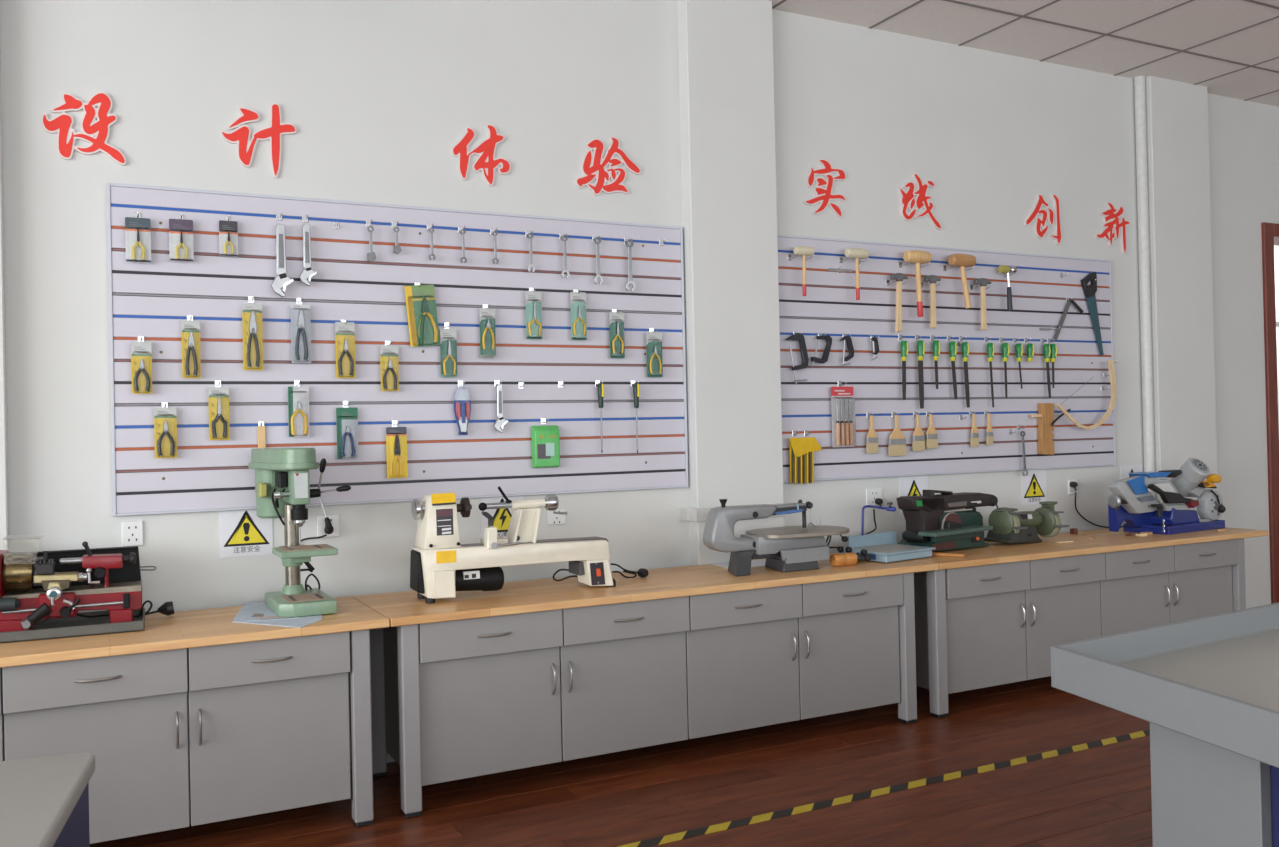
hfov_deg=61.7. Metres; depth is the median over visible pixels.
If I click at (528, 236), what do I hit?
spanner
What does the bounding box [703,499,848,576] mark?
saw
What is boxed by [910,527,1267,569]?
countertop
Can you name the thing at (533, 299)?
pliers
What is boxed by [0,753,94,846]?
side table
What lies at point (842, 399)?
chisel
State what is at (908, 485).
warning sign
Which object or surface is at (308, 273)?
wrench
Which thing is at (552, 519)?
wall socket
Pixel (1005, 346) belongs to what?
rasp
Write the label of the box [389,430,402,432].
print
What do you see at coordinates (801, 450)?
tool pouch
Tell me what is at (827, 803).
tape
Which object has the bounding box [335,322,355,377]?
pliers
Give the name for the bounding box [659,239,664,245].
hook
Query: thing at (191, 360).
pliers
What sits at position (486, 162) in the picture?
chinese character
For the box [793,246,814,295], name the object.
mallet
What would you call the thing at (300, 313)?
pliers
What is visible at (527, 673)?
workbench
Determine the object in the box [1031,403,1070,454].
plane
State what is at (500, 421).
wrench
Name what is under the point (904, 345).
rasp
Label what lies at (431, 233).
spanner
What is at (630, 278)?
spanner
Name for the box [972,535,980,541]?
switch plate
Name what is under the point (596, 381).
hook
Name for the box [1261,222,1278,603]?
door
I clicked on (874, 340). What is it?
c-clamp
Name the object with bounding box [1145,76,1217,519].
wall column
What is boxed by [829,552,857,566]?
cylinder
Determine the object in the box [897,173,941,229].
chinese character
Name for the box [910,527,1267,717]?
workbench
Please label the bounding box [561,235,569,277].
spanner
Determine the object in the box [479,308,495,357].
pliers
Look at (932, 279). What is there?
hammer
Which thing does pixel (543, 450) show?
picture
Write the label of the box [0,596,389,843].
workbench
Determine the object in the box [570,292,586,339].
pliers
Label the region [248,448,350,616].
press
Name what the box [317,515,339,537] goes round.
wall socket
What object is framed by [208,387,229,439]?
pliers
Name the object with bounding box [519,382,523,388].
hook
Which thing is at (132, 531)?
wall socket
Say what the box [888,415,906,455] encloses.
brush
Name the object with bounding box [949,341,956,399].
rasp
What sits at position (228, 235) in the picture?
pliers
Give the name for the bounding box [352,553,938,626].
countertop
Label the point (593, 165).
chinese character
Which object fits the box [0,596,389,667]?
countertop
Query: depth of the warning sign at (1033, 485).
5.87 m
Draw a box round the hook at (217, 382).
[215,380,220,386]
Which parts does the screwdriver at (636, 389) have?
handle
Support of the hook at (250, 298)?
attached to the board at (151, 301)
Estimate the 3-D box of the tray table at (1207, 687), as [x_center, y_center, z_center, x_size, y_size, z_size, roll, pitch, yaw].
[1.838,0.890,2.388,1.867,0.750,1.346,-1,0,-27]
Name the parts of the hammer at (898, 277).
handle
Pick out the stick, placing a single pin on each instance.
(933, 553)
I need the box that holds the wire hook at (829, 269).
[828,266,860,271]
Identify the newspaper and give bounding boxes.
[232,602,321,627]
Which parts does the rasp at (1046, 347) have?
handle, yellow trim, blade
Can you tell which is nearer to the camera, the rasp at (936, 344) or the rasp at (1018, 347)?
the rasp at (936, 344)
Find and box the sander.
[896,490,997,550]
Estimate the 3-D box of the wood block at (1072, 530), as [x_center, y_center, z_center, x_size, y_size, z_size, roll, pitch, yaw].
[2.334,0.579,5.754,0.035,0.030,0.030,-1,-1,-42]
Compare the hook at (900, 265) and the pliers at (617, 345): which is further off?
the hook at (900, 265)
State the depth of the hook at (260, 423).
4.01 m
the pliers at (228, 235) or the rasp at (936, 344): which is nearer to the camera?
the pliers at (228, 235)
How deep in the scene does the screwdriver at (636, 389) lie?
4.69 m
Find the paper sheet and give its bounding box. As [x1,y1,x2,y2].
[710,559,765,567]
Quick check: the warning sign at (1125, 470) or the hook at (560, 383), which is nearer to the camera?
the hook at (560, 383)
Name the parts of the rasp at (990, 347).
handle, yellow trim, blade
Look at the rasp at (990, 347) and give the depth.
5.67 m
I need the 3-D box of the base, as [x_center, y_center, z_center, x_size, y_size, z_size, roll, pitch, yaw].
[2.930,0.560,5.861,0.536,0.043,0.260,-1,0,-32]
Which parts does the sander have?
handle, brown plate, belt arm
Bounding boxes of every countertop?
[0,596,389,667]
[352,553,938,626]
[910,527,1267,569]
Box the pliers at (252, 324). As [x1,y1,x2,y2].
[242,304,262,369]
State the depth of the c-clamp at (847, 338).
5.23 m
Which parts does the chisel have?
chisel handle, chisel blade, chisel handle, chisel blade, chisel handle, chisel blade, chisel handle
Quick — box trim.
[679,503,785,521]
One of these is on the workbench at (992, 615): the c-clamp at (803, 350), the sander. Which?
the sander
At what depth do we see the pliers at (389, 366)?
4.21 m
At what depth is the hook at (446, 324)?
4.34 m
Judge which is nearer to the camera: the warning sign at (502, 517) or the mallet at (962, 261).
the warning sign at (502, 517)
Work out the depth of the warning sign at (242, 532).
4.00 m
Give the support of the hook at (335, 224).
attached to the board at (151, 301)
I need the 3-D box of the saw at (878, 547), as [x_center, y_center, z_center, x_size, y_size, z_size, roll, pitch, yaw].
[1.096,0.486,4.870,0.506,0.258,0.285,-1,0,-36]
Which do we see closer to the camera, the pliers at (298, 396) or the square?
the pliers at (298, 396)
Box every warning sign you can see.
[219,509,272,557]
[481,496,522,537]
[899,475,927,513]
[1021,469,1046,504]
[1120,465,1142,479]
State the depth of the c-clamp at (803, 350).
5.10 m
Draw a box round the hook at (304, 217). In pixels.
[302,214,307,222]
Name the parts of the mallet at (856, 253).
handle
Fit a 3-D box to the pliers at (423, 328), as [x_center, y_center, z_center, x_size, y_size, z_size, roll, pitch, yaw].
[-0.862,-0.431,4.266,0.142,0.252,0.028,-1,0,-27]
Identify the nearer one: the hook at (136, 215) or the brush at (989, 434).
the hook at (136, 215)
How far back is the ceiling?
5.50 m
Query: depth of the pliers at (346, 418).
4.13 m
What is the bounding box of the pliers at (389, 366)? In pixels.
[380,346,398,390]
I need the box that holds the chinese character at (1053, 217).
[1024,194,1061,244]
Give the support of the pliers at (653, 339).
hanging from the hook
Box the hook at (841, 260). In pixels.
[839,256,849,262]
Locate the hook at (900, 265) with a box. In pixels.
[898,261,909,267]
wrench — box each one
[271,224,293,296]
[299,224,316,285]
[494,384,507,432]
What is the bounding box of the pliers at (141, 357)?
[131,342,151,393]
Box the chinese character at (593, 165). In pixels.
[575,136,640,195]
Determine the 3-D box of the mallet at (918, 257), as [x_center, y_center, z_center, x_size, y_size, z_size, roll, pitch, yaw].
[1.409,-0.707,5.413,0.151,0.337,0.066,-1,0,-27]
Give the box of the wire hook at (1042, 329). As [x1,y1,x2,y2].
[1039,327,1059,330]
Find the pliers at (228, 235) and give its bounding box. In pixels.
[219,220,237,256]
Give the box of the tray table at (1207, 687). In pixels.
[1051,602,1278,846]
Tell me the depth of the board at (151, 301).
4.25 m
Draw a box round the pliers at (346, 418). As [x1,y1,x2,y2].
[336,407,358,458]
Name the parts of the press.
motor, motor cord, tension knob, maker plate, loose cord, cord, feed lever, feed lever, feed lever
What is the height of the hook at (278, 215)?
0.028 m
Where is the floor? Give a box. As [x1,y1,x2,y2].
[90,676,1152,846]
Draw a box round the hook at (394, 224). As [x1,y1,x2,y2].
[392,221,397,228]
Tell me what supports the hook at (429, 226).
attached to the board at (151, 301)
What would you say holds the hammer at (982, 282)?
hanging from the hook
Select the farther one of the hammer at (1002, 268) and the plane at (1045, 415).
the plane at (1045, 415)
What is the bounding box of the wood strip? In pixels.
[258,426,265,447]
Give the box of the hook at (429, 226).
[427,223,433,230]
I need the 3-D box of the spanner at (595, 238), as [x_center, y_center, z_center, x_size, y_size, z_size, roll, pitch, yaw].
[-0.179,-0.705,4.630,0.042,0.205,0.008,-1,0,-27]
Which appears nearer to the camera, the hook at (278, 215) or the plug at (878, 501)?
the hook at (278, 215)
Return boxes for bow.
[1056,359,1115,428]
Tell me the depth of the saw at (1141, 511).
5.73 m
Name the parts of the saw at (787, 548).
tension knob, arm, arm, arm, panel, blade knob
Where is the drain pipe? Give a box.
[1134,76,1155,496]
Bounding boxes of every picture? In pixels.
[251,614,263,616]
[257,616,284,618]
[537,444,550,458]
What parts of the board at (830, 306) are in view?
edge trim, edge trim, edge trim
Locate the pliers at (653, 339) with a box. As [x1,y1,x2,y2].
[646,332,662,376]
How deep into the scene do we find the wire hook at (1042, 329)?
5.89 m
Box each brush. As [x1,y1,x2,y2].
[866,415,878,453]
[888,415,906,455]
[912,414,924,450]
[925,414,937,448]
[970,413,978,446]
[986,414,992,444]
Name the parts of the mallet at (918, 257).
handle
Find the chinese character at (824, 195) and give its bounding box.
[803,159,845,217]
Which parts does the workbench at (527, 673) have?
leg, leg, drawer, door, handle, handle, handle, door, drawer, handle, door, drawer, handle, handle, handle, door, drawer, handle, leg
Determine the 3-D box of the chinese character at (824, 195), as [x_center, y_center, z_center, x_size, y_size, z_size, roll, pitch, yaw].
[0.908,-1.154,5.247,0.258,0.282,0.012,-1,0,-27]
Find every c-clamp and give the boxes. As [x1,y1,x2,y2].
[785,333,808,383]
[811,335,831,366]
[840,335,853,365]
[871,337,878,360]
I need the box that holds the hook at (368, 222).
[366,219,371,226]
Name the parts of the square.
blade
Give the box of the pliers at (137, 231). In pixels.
[125,217,150,262]
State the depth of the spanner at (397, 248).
4.22 m
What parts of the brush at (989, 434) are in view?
handle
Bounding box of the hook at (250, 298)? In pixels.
[248,296,253,302]
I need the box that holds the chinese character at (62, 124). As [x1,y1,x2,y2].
[41,92,125,165]
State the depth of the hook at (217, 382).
3.94 m
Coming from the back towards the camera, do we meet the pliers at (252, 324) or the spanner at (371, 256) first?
the spanner at (371, 256)
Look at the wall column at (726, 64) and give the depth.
4.90 m
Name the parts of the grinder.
motor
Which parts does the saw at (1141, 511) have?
bow frame, bow handle, motor, cord, blade knob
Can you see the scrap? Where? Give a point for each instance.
(1138, 534)
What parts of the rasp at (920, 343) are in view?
handle, blade, yellow trim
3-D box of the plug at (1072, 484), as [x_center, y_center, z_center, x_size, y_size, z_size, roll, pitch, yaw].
[2.561,0.453,5.974,0.306,0.264,0.042,-1,0,2]
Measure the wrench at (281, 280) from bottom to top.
0.275 m
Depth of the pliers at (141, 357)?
3.81 m
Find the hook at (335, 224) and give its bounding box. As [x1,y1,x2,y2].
[333,222,338,228]
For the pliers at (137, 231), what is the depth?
3.81 m
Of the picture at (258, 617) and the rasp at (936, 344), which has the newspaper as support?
the picture at (258, 617)
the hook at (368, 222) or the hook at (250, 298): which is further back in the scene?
the hook at (368, 222)
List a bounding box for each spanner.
[367,226,375,261]
[394,227,401,253]
[429,228,435,259]
[460,229,466,262]
[492,231,498,263]
[527,233,534,271]
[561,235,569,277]
[594,237,602,283]
[625,239,635,290]
[1020,431,1027,475]
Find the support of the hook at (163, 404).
attached to the board at (151, 301)
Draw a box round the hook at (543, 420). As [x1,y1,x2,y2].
[541,418,548,423]
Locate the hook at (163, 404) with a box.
[161,402,167,407]
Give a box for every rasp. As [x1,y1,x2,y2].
[900,341,907,399]
[917,340,924,408]
[932,340,939,388]
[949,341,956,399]
[962,342,969,407]
[987,343,993,407]
[1002,343,1008,397]
[1015,343,1022,388]
[1026,343,1033,361]
[1043,344,1050,397]
[1050,344,1056,387]
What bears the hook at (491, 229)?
attached to the board at (151, 301)
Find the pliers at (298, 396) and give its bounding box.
[288,386,309,436]
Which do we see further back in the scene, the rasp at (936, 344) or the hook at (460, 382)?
the rasp at (936, 344)
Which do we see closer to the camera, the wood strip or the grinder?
the wood strip
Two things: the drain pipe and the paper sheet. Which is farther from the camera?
the drain pipe
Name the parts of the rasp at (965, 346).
handle, yellow trim, blade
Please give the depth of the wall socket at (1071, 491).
5.99 m
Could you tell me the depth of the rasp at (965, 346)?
5.59 m
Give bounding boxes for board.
[107,183,688,515]
[777,234,1115,481]
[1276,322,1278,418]
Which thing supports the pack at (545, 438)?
hanging from the hook at (543, 420)
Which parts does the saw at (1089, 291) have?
handle, blade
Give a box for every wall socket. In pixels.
[121,520,143,546]
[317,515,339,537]
[547,509,565,524]
[866,489,881,505]
[1068,479,1076,494]
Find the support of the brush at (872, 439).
hanging from the hook
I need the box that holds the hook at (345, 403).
[343,401,348,407]
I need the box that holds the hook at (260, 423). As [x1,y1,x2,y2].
[258,421,263,426]
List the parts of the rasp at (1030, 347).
handle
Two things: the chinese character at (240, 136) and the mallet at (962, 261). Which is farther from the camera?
the mallet at (962, 261)
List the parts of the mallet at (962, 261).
handle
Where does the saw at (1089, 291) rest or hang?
hanging from the hook
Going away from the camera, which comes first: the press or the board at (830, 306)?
the press
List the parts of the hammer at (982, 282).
handle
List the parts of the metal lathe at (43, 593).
control knob, carriage handle, cord, tool post, tool post lever, cross handle, half nut lever, feed lever, clamp lever, cord, locking knob, cord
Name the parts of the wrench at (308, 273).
handle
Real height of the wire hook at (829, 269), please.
0.014 m
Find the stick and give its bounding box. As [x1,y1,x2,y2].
[932,552,964,556]
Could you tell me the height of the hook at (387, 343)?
0.028 m
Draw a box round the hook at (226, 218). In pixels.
[224,215,230,220]
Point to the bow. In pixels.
(1110, 362)
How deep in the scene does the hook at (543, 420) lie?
4.53 m
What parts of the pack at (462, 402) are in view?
blue handle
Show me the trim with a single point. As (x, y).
(685, 514)
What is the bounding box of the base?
[1123,520,1224,534]
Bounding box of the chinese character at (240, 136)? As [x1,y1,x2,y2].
[220,103,296,177]
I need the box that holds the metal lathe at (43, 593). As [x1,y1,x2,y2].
[0,534,173,642]
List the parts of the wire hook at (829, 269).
plate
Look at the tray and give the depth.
3.40 m
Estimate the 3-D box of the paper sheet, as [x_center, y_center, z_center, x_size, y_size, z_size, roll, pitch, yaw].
[0.493,0.628,4.788,0.300,0.001,0.200,-1,0,-21]
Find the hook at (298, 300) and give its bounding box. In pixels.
[296,297,301,303]
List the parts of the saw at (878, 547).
clamp knob, clamp knob, clamp knob, clamp knob, clamp knob, bent arm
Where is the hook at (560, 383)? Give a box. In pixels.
[558,381,563,387]
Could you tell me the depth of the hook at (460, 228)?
4.37 m
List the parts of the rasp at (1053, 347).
handle, blade, yellow trim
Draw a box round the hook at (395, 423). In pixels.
[392,420,398,426]
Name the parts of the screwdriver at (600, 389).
handle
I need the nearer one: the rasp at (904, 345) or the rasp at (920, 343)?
the rasp at (904, 345)
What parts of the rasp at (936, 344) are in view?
handle, yellow trim, blade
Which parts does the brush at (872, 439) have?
handle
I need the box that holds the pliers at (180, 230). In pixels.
[169,219,193,261]
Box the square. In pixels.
[1054,299,1083,339]
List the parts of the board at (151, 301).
edge trim, edge trim, edge trim, edge trim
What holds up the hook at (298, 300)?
attached to the board at (151, 301)
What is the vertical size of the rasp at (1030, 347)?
0.098 m
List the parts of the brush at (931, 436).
handle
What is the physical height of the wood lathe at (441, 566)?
0.409 m
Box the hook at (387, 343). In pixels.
[385,340,390,345]
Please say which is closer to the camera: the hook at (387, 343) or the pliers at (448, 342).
the hook at (387, 343)
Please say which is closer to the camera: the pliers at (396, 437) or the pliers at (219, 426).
the pliers at (219, 426)
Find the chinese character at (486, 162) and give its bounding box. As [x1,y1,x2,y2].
[451,124,510,185]
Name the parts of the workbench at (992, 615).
leg, door, drawer, handle, handle, handle, door, drawer, handle, door, drawer, handle, handle, handle, door, drawer, handle, leg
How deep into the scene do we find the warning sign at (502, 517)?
4.45 m
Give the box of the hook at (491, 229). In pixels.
[490,228,496,234]
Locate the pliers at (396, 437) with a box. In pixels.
[386,427,407,477]
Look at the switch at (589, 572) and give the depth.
4.15 m
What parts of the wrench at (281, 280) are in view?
handle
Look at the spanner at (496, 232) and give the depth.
4.41 m
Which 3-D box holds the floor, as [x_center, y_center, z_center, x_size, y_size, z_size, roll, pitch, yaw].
[2.252,1.316,2.447,17.400,0.120,9.500,-1,0,-27]
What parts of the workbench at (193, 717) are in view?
drawer, door, drawer, door, handle, handle, handle, drawer, door, handle, leg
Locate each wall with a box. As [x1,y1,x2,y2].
[0,0,1278,768]
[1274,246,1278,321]
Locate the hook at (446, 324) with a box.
[444,322,450,328]
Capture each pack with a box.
[454,386,470,434]
[531,425,559,467]
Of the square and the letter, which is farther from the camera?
the letter
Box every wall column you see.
[0,47,9,552]
[677,0,783,565]
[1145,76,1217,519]
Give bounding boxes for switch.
[577,560,613,585]
[916,500,922,506]
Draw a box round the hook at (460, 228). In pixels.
[458,225,464,232]
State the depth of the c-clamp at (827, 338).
5.17 m
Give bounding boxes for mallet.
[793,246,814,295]
[845,248,868,299]
[903,250,931,316]
[948,254,975,307]
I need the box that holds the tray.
[0,607,144,642]
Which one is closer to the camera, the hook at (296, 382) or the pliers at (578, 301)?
the hook at (296, 382)
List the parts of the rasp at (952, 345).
handle, yellow trim, blade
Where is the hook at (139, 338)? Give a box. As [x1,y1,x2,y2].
[137,336,143,341]
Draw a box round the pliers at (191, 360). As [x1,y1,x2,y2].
[181,320,200,377]
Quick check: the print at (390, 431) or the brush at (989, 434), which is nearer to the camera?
the print at (390, 431)
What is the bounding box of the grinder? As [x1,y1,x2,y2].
[984,501,1068,542]
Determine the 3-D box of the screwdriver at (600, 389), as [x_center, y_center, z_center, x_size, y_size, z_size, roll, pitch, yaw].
[-0.164,-0.024,4.623,0.028,0.302,0.032,-1,0,-27]
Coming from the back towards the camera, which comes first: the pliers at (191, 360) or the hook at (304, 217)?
the hook at (304, 217)
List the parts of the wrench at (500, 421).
handle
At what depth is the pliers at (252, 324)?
3.98 m
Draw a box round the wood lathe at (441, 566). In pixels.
[410,486,647,602]
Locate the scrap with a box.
[1136,533,1146,535]
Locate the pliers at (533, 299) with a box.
[525,291,541,338]
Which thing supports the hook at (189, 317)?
attached to the board at (151, 301)
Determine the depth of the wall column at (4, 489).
3.58 m
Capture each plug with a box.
[866,498,882,533]
[1070,482,1123,527]
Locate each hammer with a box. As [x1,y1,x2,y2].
[890,273,907,331]
[924,275,940,327]
[974,278,991,329]
[998,265,1016,309]
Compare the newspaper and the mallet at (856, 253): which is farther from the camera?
the mallet at (856, 253)
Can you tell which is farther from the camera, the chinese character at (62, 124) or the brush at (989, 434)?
the brush at (989, 434)
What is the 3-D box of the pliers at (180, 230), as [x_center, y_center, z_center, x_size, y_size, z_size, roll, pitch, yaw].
[-1.655,-0.663,3.869,0.080,0.152,0.016,-1,0,-27]
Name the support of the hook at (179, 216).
attached to the board at (151, 301)
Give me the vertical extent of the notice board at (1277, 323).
1.190 m
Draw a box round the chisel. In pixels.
[831,387,855,446]
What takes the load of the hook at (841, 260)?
attached to the board at (830, 306)
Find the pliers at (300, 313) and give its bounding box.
[291,304,310,362]
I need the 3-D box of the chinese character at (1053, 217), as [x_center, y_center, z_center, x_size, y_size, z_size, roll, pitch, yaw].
[2.234,-1.138,5.929,0.282,0.281,0.012,-1,0,-27]
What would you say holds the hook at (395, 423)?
attached to the board at (151, 301)
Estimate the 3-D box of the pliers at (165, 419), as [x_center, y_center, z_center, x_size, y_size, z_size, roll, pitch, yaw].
[-1.697,0.033,3.835,0.074,0.181,0.016,-1,0,-27]
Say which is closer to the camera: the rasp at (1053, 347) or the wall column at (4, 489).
the wall column at (4, 489)
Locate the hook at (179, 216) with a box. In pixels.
[177,213,183,218]
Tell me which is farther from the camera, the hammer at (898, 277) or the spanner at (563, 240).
the hammer at (898, 277)
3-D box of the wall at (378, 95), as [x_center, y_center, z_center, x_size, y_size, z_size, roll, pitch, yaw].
[0.850,-0.441,5.323,17.200,3.495,0.200,-1,0,-27]
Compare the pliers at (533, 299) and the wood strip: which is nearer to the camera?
the wood strip
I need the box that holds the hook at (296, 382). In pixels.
[294,380,299,385]
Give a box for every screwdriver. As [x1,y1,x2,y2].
[597,383,603,451]
[633,383,639,452]
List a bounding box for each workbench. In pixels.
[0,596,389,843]
[352,553,938,817]
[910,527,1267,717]
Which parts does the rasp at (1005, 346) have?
handle, yellow trim, blade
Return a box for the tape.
[616,729,1149,846]
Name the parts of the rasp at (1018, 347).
handle, yellow trim, blade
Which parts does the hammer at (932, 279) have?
handle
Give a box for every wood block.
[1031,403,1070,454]
[1070,528,1077,533]
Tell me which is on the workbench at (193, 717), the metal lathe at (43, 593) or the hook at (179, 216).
the metal lathe at (43, 593)
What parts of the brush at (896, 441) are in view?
handle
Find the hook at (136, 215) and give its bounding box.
[134,212,140,217]
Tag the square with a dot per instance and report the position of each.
(1072, 301)
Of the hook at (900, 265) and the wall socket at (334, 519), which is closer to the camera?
the wall socket at (334, 519)
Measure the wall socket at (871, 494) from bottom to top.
0.085 m
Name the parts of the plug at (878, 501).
cord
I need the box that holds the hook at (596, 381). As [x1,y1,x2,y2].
[595,380,602,386]
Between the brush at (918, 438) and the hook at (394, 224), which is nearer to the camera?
the hook at (394, 224)
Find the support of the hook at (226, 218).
attached to the board at (151, 301)
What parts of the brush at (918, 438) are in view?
handle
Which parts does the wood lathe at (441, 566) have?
leg plate, yellow plate, motor, rest post, rest lever, quill lever, cord, cord, cord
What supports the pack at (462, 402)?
hanging from the hook at (460, 382)
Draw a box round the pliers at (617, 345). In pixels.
[609,312,624,357]
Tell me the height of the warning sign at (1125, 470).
0.190 m
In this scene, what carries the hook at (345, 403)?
attached to the board at (151, 301)
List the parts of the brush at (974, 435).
handle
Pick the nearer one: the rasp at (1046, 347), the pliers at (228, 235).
the pliers at (228, 235)
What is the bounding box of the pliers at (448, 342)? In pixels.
[440,329,456,376]
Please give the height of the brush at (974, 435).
0.176 m
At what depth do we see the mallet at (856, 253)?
5.23 m
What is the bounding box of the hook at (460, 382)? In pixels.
[458,380,464,386]
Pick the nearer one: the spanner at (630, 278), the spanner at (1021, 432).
the spanner at (630, 278)
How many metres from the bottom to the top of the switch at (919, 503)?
0.031 m
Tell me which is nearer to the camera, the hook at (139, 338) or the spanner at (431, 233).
the hook at (139, 338)
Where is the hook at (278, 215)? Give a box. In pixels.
[276,212,281,220]
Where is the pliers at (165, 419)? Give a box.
[154,407,176,457]
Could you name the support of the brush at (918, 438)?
hanging from the hook
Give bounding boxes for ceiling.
[769,0,1278,106]
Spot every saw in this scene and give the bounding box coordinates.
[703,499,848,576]
[837,502,935,562]
[1081,272,1103,355]
[1108,458,1225,534]
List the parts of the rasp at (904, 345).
handle, blade, yellow trim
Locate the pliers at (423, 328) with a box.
[404,285,439,346]
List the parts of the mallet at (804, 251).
handle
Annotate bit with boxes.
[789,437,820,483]
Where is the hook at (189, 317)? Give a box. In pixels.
[187,315,192,320]

